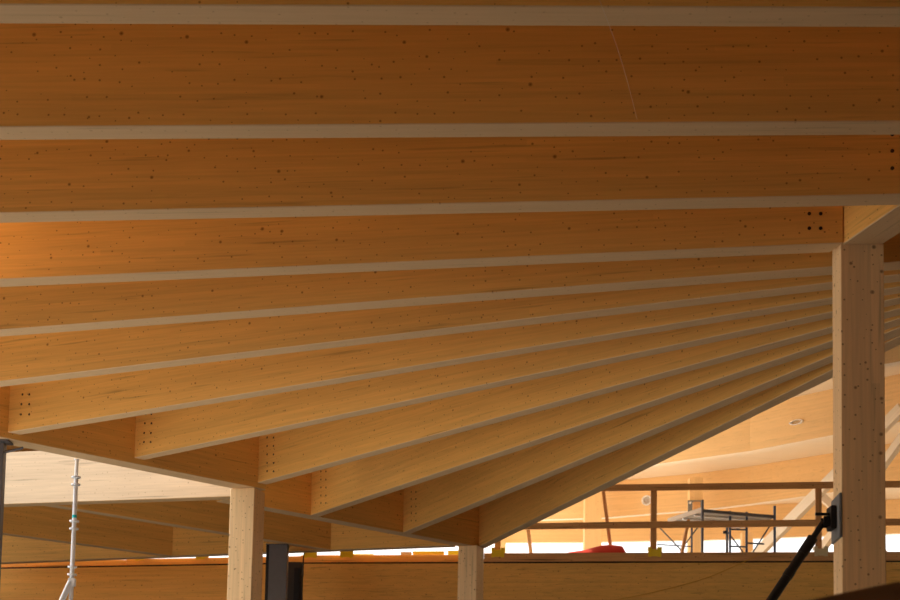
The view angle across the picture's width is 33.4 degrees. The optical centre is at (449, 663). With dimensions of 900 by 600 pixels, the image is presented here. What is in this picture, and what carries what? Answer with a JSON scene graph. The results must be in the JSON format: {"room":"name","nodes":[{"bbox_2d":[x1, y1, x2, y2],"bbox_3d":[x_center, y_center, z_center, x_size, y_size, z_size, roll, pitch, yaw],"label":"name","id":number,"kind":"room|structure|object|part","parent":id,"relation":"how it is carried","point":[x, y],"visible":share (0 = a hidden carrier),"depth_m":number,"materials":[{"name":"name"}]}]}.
{"room":"building construction site","nodes":[
{"label":"building construction site","id":0,"kind":"room"},
{"bbox_2d":[7,445,38,451],"bbox_3d":[-5.085,-2.905,23.934,10.936,0.140,6.497,0,-5,11],"label":"ceiling","id":1,"kind":"structure","parent":0,"point":[9,447],"depth_m":21.52,"materials":[{"name":"brown wood"}]},
{"bbox_2d":[625,365,899,504],"bbox_3d":[8.513,-5.818,29.161,19.200,0.148,35.000,1,-5,0],"label":"ceiling","id":2,"kind":"structure","parent":0,"point":[820,447],"depth_m":37.03,"materials":[{"name":"brown wood"}]},
{"bbox_2d":[501,499,899,543],"bbox_3d":[8.657,-4.042,42.529,16.378,0.960,0.704,0,-5,15],"label":"wall","id":3,"kind":"structure","parent":2,"relation":"attached to","point":[550,536],"depth_m":43.22,"materials":[{"name":"brown wood"}]},
{"bbox_2d":[542,443,899,520],"bbox_3d":[6.479,-4.524,37.678,17.404,0.960,2.013,-2,-6,32],"label":"roof beam","id":4,"kind":"structure","parent":2,"relation":"attached to","point":[620,504],"depth_m":38.17,"materials":[{"name":"brown wood"}]},
{"bbox_2d":[652,374,899,466],"bbox_3d":[6.232,-5.042,32.038,14.230,0.960,0.826,-4,-7,43],"label":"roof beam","id":5,"kind":"structure","parent":2,"relation":"attached to","point":[807,418],"depth_m":31.56,"materials":[{"name":"brown wood"}]},
{"bbox_2d":[884,345,899,366],"bbox_3d":[7.223,-5.574,25.982,9.288,0.960,0.201,-3,-7,41],"label":"roof beam","id":6,"kind":"structure","parent":2,"relation":"attached to","point":[892,356],"depth_m":25.55,"materials":[{"name":"brown wood"}]},
{"bbox_3d":[1.633,-4.319,5.301,32.900,0.140,37.771,1,-5,0],"label":"ceiling","id":7,"kind":"structure","parent":0,"visible":0},
{"bbox_2d":[0,386,265,490],"bbox_3d":[-8.638,-3.304,13.380,17.376,0.808,0.271,6,-7,-44],"label":"girder","id":8,"kind":"object","parent":7,"relation":"attached to","point":[234,464],"visible":0.29,"depth_m":17.94,"materials":[{"name":"brown wood"}]},
{"bbox_2d":[0,206,842,286],"bbox_3d":[-3.120,-3.374,11.818,12.056,0.740,0.180,0,-5,10],"label":"joist","id":9,"kind":"object","parent":8,"relation":"attached to","point":[67,252],"visible":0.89,"depth_m":11.27,"materials":[{"name":"brown wood"}]},
{"bbox_2d":[0,23,899,139],"bbox_3d":[-4.452,-3.629,9.293,15.611,0.740,0.185,1,-5,3],"label":"joist","id":10,"kind":"object","parent":8,"relation":"attached to","point":[58,81],"visible":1,"depth_m":8.95,"materials":[{"name":"brown wood"}]},
{"bbox_2d":[599,0,636,117],"bbox_3d":[0.906,-3.213,8.020,0.007,0.131,1.638,0,-5,14],"label":"thread","id":11,"kind":"object","parent":10,"relation":"hanging from","point":[599,0],"visible":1,"depth_m":8.00},
{"bbox_2d":[0,135,899,222],"bbox_3d":[-3.796,-3.497,10.608,13.769,0.740,0.186,1,-5,6],"label":"joist","id":12,"kind":"object","parent":8,"relation":"attached to","point":[58,180],"visible":0.76,"depth_m":10.15,"materials":[{"name":"brown wood"}]},
{"bbox_2d":[0,233,899,336],"bbox_3d":[-2.108,-3.277,12.675,11.479,0.740,0.176,0,-5,16],"label":"joist","id":13,"kind":"object","parent":8,"relation":"attached to","point":[38,309],"visible":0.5,"depth_m":12.22,"materials":[{"name":"brown wood"}]},
{"bbox_2d":[0,270,899,386],"bbox_3d":[-1.337,-3.189,13.478,10.636,0.740,0.166,-1,-6,24],"label":"joist","id":14,"kind":"object","parent":8,"relation":"attached to","point":[44,357],"visible":0.38,"depth_m":13.33,"materials":[{"name":"brown wood"}]},
{"bbox_2d":[0,0,899,26],"bbox_3d":[-5.107,-3.771,7.871,17.573,0.740,0.194,1,-5,2],"label":"joist","id":15,"kind":"object","parent":8,"relation":"attached to","point":[783,13],"visible":1,"depth_m":7.65,"materials":[{"name":"brown wood"}]},
{"bbox_2d":[8,282,899,434],"bbox_3d":[-0.606,-3.109,14.203,10.127,0.740,0.154,-2,-6,32],"label":"joist","id":16,"kind":"object","parent":8,"relation":"attached to","point":[49,405],"visible":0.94,"depth_m":14.52,"materials":[{"name":"brown wood"}]},
{"bbox_2d":[134,293,899,459],"bbox_3d":[0.066,-3.038,14.839,9.904,0.740,0.151,-3,-7,40],"label":"joist","id":17,"kind":"object","parent":8,"relation":"attached to","point":[165,433],"visible":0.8,"depth_m":15.22,"materials":[{"name":"brown wood"}]},
{"bbox_2d":[258,304,899,483],"bbox_3d":[0.796,-2.962,15.522,0.150,0.740,9.936,5,-7,-40],"label":"joist","id":18,"kind":"object","parent":8,"relation":"attached to","point":[283,455],"visible":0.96,"depth_m":16.02,"materials":[{"name":"brown wood"}]},
{"bbox_3d":[-0.022,1.127,-6.378,120.000,0.200,47.500,1,-5,0],"label":"floor","id":19,"kind":"structure","parent":0,"visible":0},
{"bbox_2d":[59,459,80,599],"bbox_3d":[-5.226,0.302,17.255,1.703,5.538,0.131,3,-5,-17],"label":"prop","id":20,"kind":"object","parent":19,"relation":"on","point":[71,583],"visible":1,"depth_m":17.63,"materials":[{"name":"metal"}]},
{"bbox_2d":[766,492,841,599],"bbox_3d":[1.451,0.681,10.528,2.580,3.806,0.314,1,-5,0],"label":"prop","id":21,"kind":"object","parent":19,"relation":"on","point":[832,519],"visible":1,"depth_m":10.63,"materials":[{"name":"grey metal"}]},
{"bbox_3d":[2.650,-1.064,10.673,0.098,0.021,0.022,1,-5,0],"label":"pin handle","id":22,"kind":"part","parent":21,"relation":"part of","materials":[{"name":"black metal"}]},
{"bbox_3d":[2.755,-1.031,10.686,0.019,0.318,0.314,1,-5,4],"label":"plate","id":23,"kind":"part","parent":21,"relation":"part of","materials":[{"name":"grey metal"}]},
{"bbox_2d":[811,581,899,599],"bbox_3d":[0.583,0.874,4.173,1.430,2.237,0.112,1,-5,0],"label":"plank","id":24,"kind":"object","parent":19,"relation":"on","point":[890,591],"visible":1,"depth_m":4.21,"materials":[{"name":"brown wood"}]},
{"bbox_2d":[832,243,885,594],"bbox_3d":[2.903,-0.553,10.634,0.306,6.337,0.306,1,-5,4],"label":"column","id":25,"kind":"structure","parent":19,"relation":"on","point":[857,269],"depth_m":10.61,"materials":[{"name":"brown wood"}]},
{"bbox_2d":[842,204,899,243],"bbox_3d":[3.444,-3.514,8.889,0.270,0.740,3.919,2,-5,-15],"label":"girder","id":26,"kind":"object","parent":25,"relation":"attached to","point":[866,224],"visible":0.43,"depth_m":10.46,"materials":[{"name":"brown wood"}]},
{"bbox_3d":[-19.548,2.321,12.005,41.000,0.004,10.400,1,-5,0],"label":"floor","id":27,"kind":"structure","parent":0,"visible":0},
{"bbox_2d":[0,439,23,579],"bbox_3d":[-5.048,0.247,16.650,0.406,5.529,0.200,1,-5,0],"label":"shore","id":28,"kind":"object","parent":27,"relation":"on","point":[3,442],"visible":1,"depth_m":16.83,"materials":[{"name":"grey metal"}]},
{"bbox_3d":[-5.073,-2.494,16.899,0.252,0.025,0.200,1,-5,0],"label":"head plate","id":29,"kind":"part","parent":28,"relation":"part of","materials":[{"name":"grey paint"}]},
{"bbox_3d":[-4.914,-2.397,16.860,0.239,0.088,0.028,1,-5,0],"label":"arm","id":30,"kind":"part","parent":28,"relation":"part of","materials":[{"name":"grey paint"}]},
{"bbox_3d":[-0.126,6.558,53.375,120.000,0.200,72.500,1,-5,0],"label":"floor","id":31,"kind":"structure","parent":0,"visible":0},
{"bbox_2d":[227,488,264,599],"bbox_3d":[-2.664,0.518,19.122,0.335,5.529,0.335,0,-5,16],"label":"column","id":32,"kind":"structure","parent":31,"relation":"on","point":[246,525],"depth_m":19.16,"materials":[{"name":"brown wood"}]},
{"bbox_2d":[265,544,289,599],"bbox_3d":[-2.799,0.892,23.634,0.357,5.597,0.220,1,-5,0],"label":"steel post","id":33,"kind":"object","parent":31,"relation":"on","point":[277,555],"visible":1,"depth_m":23.74,"materials":[{"name":"grey metal"}]},
{"bbox_2d":[47,500,330,549],"bbox_3d":[-3.814,-2.397,22.717,4.993,0.740,0.160,6,-7,-43],"label":"joist","id":34,"kind":"object","parent":33,"relation":"on","point":[212,516],"visible":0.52,"depth_m":22.75,"materials":[{"name":"brown wood"}]},
{"bbox_2d":[287,562,302,599],"bbox_3d":[-2.652,1.049,24.938,0.243,5.525,0.130,1,-5,0],"label":"panel","id":35,"kind":"object","parent":31,"relation":"on","point":[294,568],"visible":0.94,"depth_m":25.11,"materials":[{"name":"black metal"}]},
{"bbox_2d":[301,553,304,599],"bbox_3d":[-2.481,0.948,24.812,0.076,5.691,0.023,1,-5,0],"label":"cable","id":36,"kind":"object","parent":31,"relation":"on","point":[304,553],"visible":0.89,"depth_m":25.02,"materials":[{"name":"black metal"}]},
{"bbox_2d":[457,545,483,599],"bbox_3d":[0.283,0.941,23.522,0.315,5.597,0.315,-1,-6,22],"label":"column","id":37,"kind":"structure","parent":31,"relation":"on","point":[470,558],"depth_m":23.60,"materials":[{"name":"brown wood"}]},
{"bbox_2d":[217,472,482,547],"bbox_3d":[-1.309,-2.393,22.223,5.039,0.740,0.221,6,-7,-44],"label":"girder","id":38,"kind":"object","parent":37,"relation":"on","point":[291,496],"visible":0.38,"depth_m":22.25,"materials":[{"name":"brown wood"}]},
{"bbox_2d":[1,523,455,563],"bbox_3d":[-4.320,-2.175,25.259,9.268,0.740,0.180,-1,-5,19],"label":"beam","id":39,"kind":"structure","parent":38,"relation":"attached to","point":[185,542],"depth_m":25.15,"materials":[{"name":"brown wood"}]},
{"bbox_2d":[3,506,172,555],"bbox_3d":[-6.705,-2.365,23.668,5.197,0.740,0.161,5,-7,-40],"label":"joist","id":40,"kind":"object","parent":39,"relation":"attached to","point":[45,523],"visible":0.59,"depth_m":24.29,"materials":[{"name":"brown wood"}]},
{"bbox_2d":[311,315,899,516],"bbox_3d":[1.087,-2.856,16.629,0.149,0.740,11.454,4,-6,-32],"label":"joist","id":41,"kind":"object","parent":38,"relation":"attached to","point":[342,486],"visible":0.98,"depth_m":17.14,"materials":[{"name":"brown wood"}]},
{"bbox_2d":[403,325,899,533],"bbox_3d":[1.756,-2.785,17.264,0.149,0.740,11.983,3,-6,-24],"label":"joist","id":42,"kind":"object","parent":38,"relation":"attached to","point":[428,503],"visible":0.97,"depth_m":17.89,"materials":[{"name":"brown wood"}]},
{"bbox_2d":[479,335,899,547],"bbox_3d":[2.356,-2.722,17.838,0.147,0.740,12.656,3,-5,-17],"label":"joist","id":43,"kind":"object","parent":38,"relation":"attached to","point":[500,518],"visible":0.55,"depth_m":18.55,"materials":[{"name":"brown wood"}]},
{"bbox_3d":[-8.518,0.583,21.449,0.300,5.597,0.300,0,-5,15],"label":"column","id":44,"kind":"structure","parent":31,"relation":"on","visible":0},
{"bbox_2d":[4,451,232,506],"bbox_3d":[-5.725,-2.591,20.983,6.004,0.740,0.200,0,-5,14],"label":"tie beam","id":45,"kind":"structure","parent":44,"relation":"on","point":[32,478],"depth_m":20.69,"materials":[{"name":"brown wood"}]},
{"bbox_3d":[11.006,-0.183,41.455,46.000,0.028,37.502,1,-5,0],"label":"floor","id":46,"kind":"structure","parent":0,"visible":0},
{"bbox_2d":[401,552,411,554],"bbox_3d":[-0.786,-1.875,26.841,0.191,0.240,0.080,0,-5,8],"label":"beam","id":47,"kind":"structure","parent":46,"relation":"on","point":[402,553],"depth_m":26.82,"materials":[{"name":"brown wood"}]},
{"bbox_2d":[413,551,443,554],"bbox_3d":[-0.387,-1.877,26.786,0.560,0.250,0.080,0,-5,8],"label":"beam","id":48,"kind":"structure","parent":46,"relation":"on","point":[414,552],"depth_m":26.76,"materials":[{"name":"orange paint"}]},
{"bbox_2d":[448,551,457,554],"bbox_3d":[0.229,-1.878,26.701,0.539,0.260,0.080,0,-5,8],"label":"beam","id":49,"kind":"structure","parent":46,"relation":"on","point":[449,552],"depth_m":26.71,"materials":[{"name":"yellow wood"}]},
{"bbox_2d":[501,541,505,552],"bbox_3d":[1.502,-1.877,43.754,0.192,3.395,0.204,1,-5,0],"label":"column","id":50,"kind":"structure","parent":46,"relation":"on","point":[503,543],"depth_m":43.79,"materials":[{"name":"wood"}]},
{"bbox_2d":[135,481,899,560],"bbox_3d":[1.617,-2.459,26.241,14.916,1.387,0.424,0,-5,9],"label":"guardrail","id":51,"kind":"object","parent":46,"relation":"on","point":[653,524],"visible":0.62,"depth_m":25.88,"materials":[{"name":"brown wood"}]},
{"bbox_2d":[126,556,301,564],"bbox_3d":[-4.271,-1.856,27.067,3.368,0.110,0.037,0,-5,13],"label":"board","id":52,"kind":"object","parent":51,"relation":"attached to","point":[223,560],"visible":0.78,"depth_m":27.17,"materials":[{"name":"orange wood"}]},
{"bbox_2d":[301,555,457,561],"bbox_3d":[-1.032,-1.855,26.478,3.274,0.125,0.036,0,-5,8],"label":"board","id":53,"kind":"object","parent":51,"relation":"attached to","point":[319,558],"visible":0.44,"depth_m":26.48,"materials":[{"name":"orange wood"}]},
{"bbox_3d":[0.839,-2.148,26.393,0.105,0.766,0.060,1,-5,0],"label":"post","id":54,"kind":"part","parent":51,"relation":"part of","materials":[{"name":"brown wood"}]},
{"bbox_3d":[3.534,-2.433,26.048,0.105,1.374,0.060,1,-5,0],"label":"post","id":55,"kind":"part","parent":51,"relation":"part of","materials":[{"name":"brown wood"}]},
{"bbox_2d":[484,552,899,561],"bbox_3d":[4.773,-1.829,25.673,8.435,0.150,0.038,0,-5,8],"label":"board","id":56,"kind":"object","parent":51,"relation":"attached to","point":[674,556],"visible":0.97,"depth_m":25.81,"materials":[{"name":"brown wood"}]},
{"bbox_3d":[4.676,-2.404,25.831,8.730,0.115,0.040,0,-5,8],"label":"rail","id":57,"kind":"part","parent":51,"relation":"part of","materials":[{"name":"brown wood"}]},
{"bbox_3d":[4.687,-3.058,25.891,8.750,0.115,0.040,0,-5,8],"label":"rail","id":58,"kind":"part","parent":51,"relation":"part of","materials":[{"name":"brown wood"}]},
{"bbox_3d":[6.303,-2.401,25.662,0.105,1.345,0.060,1,-5,0],"label":"post","id":59,"kind":"part","parent":51,"relation":"part of","materials":[{"name":"brown wood"}]},
{"bbox_2d":[526,530,532,552],"bbox_3d":[1.411,-2.143,26.567,0.050,0.770,0.409,-1,-6,20],"label":"timber raker","id":60,"kind":"object","parent":46,"relation":"on","point":[528,531],"visible":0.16,"depth_m":26.54,"materials":[{"name":"brown wood"}]},
{"bbox_2d":[583,491,601,549],"bbox_3d":[3.688,-2.755,38.948,0.437,4.355,0.465,1,-5,0],"label":"column","id":61,"kind":"structure","parent":46,"relation":"on","point":[592,505],"depth_m":38.81,"materials":[{"name":"wood"}]},
{"bbox_2d":[568,545,625,552],"bbox_3d":[2.565,-1.901,26.360,1.080,0.334,0.420,0,-5,10],"label":"tarp","id":62,"kind":"object","parent":46,"relation":"on","point":[603,548],"visible":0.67,"depth_m":26.18,"materials":[{"name":"red plastic"}]},
{"bbox_2d":[602,491,611,544],"bbox_3d":[2.803,-2.387,26.575,0.050,1.315,0.769,-1,-6,22],"label":"timber raker","id":63,"kind":"object","parent":46,"relation":"on","point":[603,492],"visible":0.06,"depth_m":26.45,"materials":[{"name":"brown wood"}]},
{"bbox_2d":[680,519,689,551],"bbox_3d":[4.112,-2.107,26.393,0.050,0.779,0.614,2,-5,-8],"label":"timber raker","id":64,"kind":"object","parent":46,"relation":"on","point":[686,529],"visible":0.58,"depth_m":26.32,"materials":[{"name":"brown wood"}]},
{"bbox_2d":[687,477,702,551],"bbox_3d":[6.133,-2.660,37.581,0.328,4.012,0.349,1,-5,0],"label":"column","id":65,"kind":"structure","parent":46,"relation":"on","point":[691,494],"depth_m":37.54,"materials":[{"name":"wood"}]},
{"bbox_2d":[688,500,700,510],"bbox_3d":[6.112,-3.921,37.409,0.332,0.332,0.219,1,-5,0],"label":"steel plate","id":66,"kind":"object","parent":65,"relation":"attached to","point":[692,504],"visible":0.71,"depth_m":37.45,"materials":[{"name":"metal"}]},
{"bbox_2d":[657,500,775,551],"bbox_3d":[5.082,-2.225,28.643,1.884,1.488,1.420,3,-5,-19],"label":"scaffold tower","id":67,"kind":"object","parent":46,"relation":"on","point":[699,514],"visible":0.71,"depth_m":28.26,"materials":[{"name":"grey metal"}]},
{"bbox_2d":[740,531,752,551],"bbox_3d":[8.209,-1.952,41.520,0.299,3.395,0.318,1,-5,0],"label":"column","id":68,"kind":"structure","parent":46,"relation":"on","point":[742,534],"depth_m":41.49,"materials":[{"name":"wood"}]},
{"bbox_2d":[751,403,899,551],"bbox_3d":[7.153,-3.046,31.243,0.120,3.614,5.865,4,-6,-32],"label":"brace","id":69,"kind":"object","parent":46,"relation":"on","point":[892,417],"visible":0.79,"depth_m":30.93,"materials":[{"name":"brown wood"}]},
{"bbox_2d":[822,494,887,551],"bbox_3d":[9.666,-2.424,33.373,3.058,2.848,0.120,1,-5,0],"label":"brace","id":70,"kind":"object","parent":46,"relation":"on","point":[826,500],"visible":0.07,"depth_m":33.42,"materials":[{"name":"brown wood"}]},
{"bbox_2d":[822,433,899,547],"bbox_3d":[8.082,-2.765,31.589,0.120,3.165,5.488,3,-5,-16],"label":"brace","id":71,"kind":"object","parent":46,"relation":"on","point":[893,450],"visible":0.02,"depth_m":29.60,"materials":[{"name":"brown wood"}]},
{"bbox_3d":[-0.512,1.617,26.586,23.016,4.775,4.169,1,-5,0],"label":"wall","id":72,"kind":"structure","parent":0,"visible":0},
{"bbox_2d":[1,560,126,567],"bbox_3d":[-7.874,-1.846,27.883,4.009,0.100,0.039,0,-5,13],"label":"board","id":73,"kind":"object","parent":72,"relation":"attached to","point":[104,562],"visible":0.69,"depth_m":27.64,"materials":[{"name":"orange wood"}]},
{"bbox_2d":[0,562,899,599],"bbox_3d":[-0.498,-1.262,26.597,23.350,0.950,0.699,0,-5,10],"label":"beam","id":74,"kind":"structure","parent":72,"relation":"on","point":[812,580],"depth_m":26.26,"materials":[{"name":"brown wood"}]},
{"bbox_2d":[616,553,761,599],"bbox_3d":[3.951,-1.465,25.702,2.744,0.874,0.019,0,-5,8],"label":"cord","id":75,"kind":"object","parent":74,"relation":"hanging from","point":[760,553],"visible":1,"depth_m":25.65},
{"bbox_2d":[1,561,899,568],"bbox_3d":[-0.494,-1.780,26.608,23.345,0.081,0.528,0,-5,10],"label":"trim","id":76,"kind":"structure","parent":72,"relation":"attached to","point":[629,561],"depth_m":26.39,"materials":[{"name":"brown wood"}]}
]}

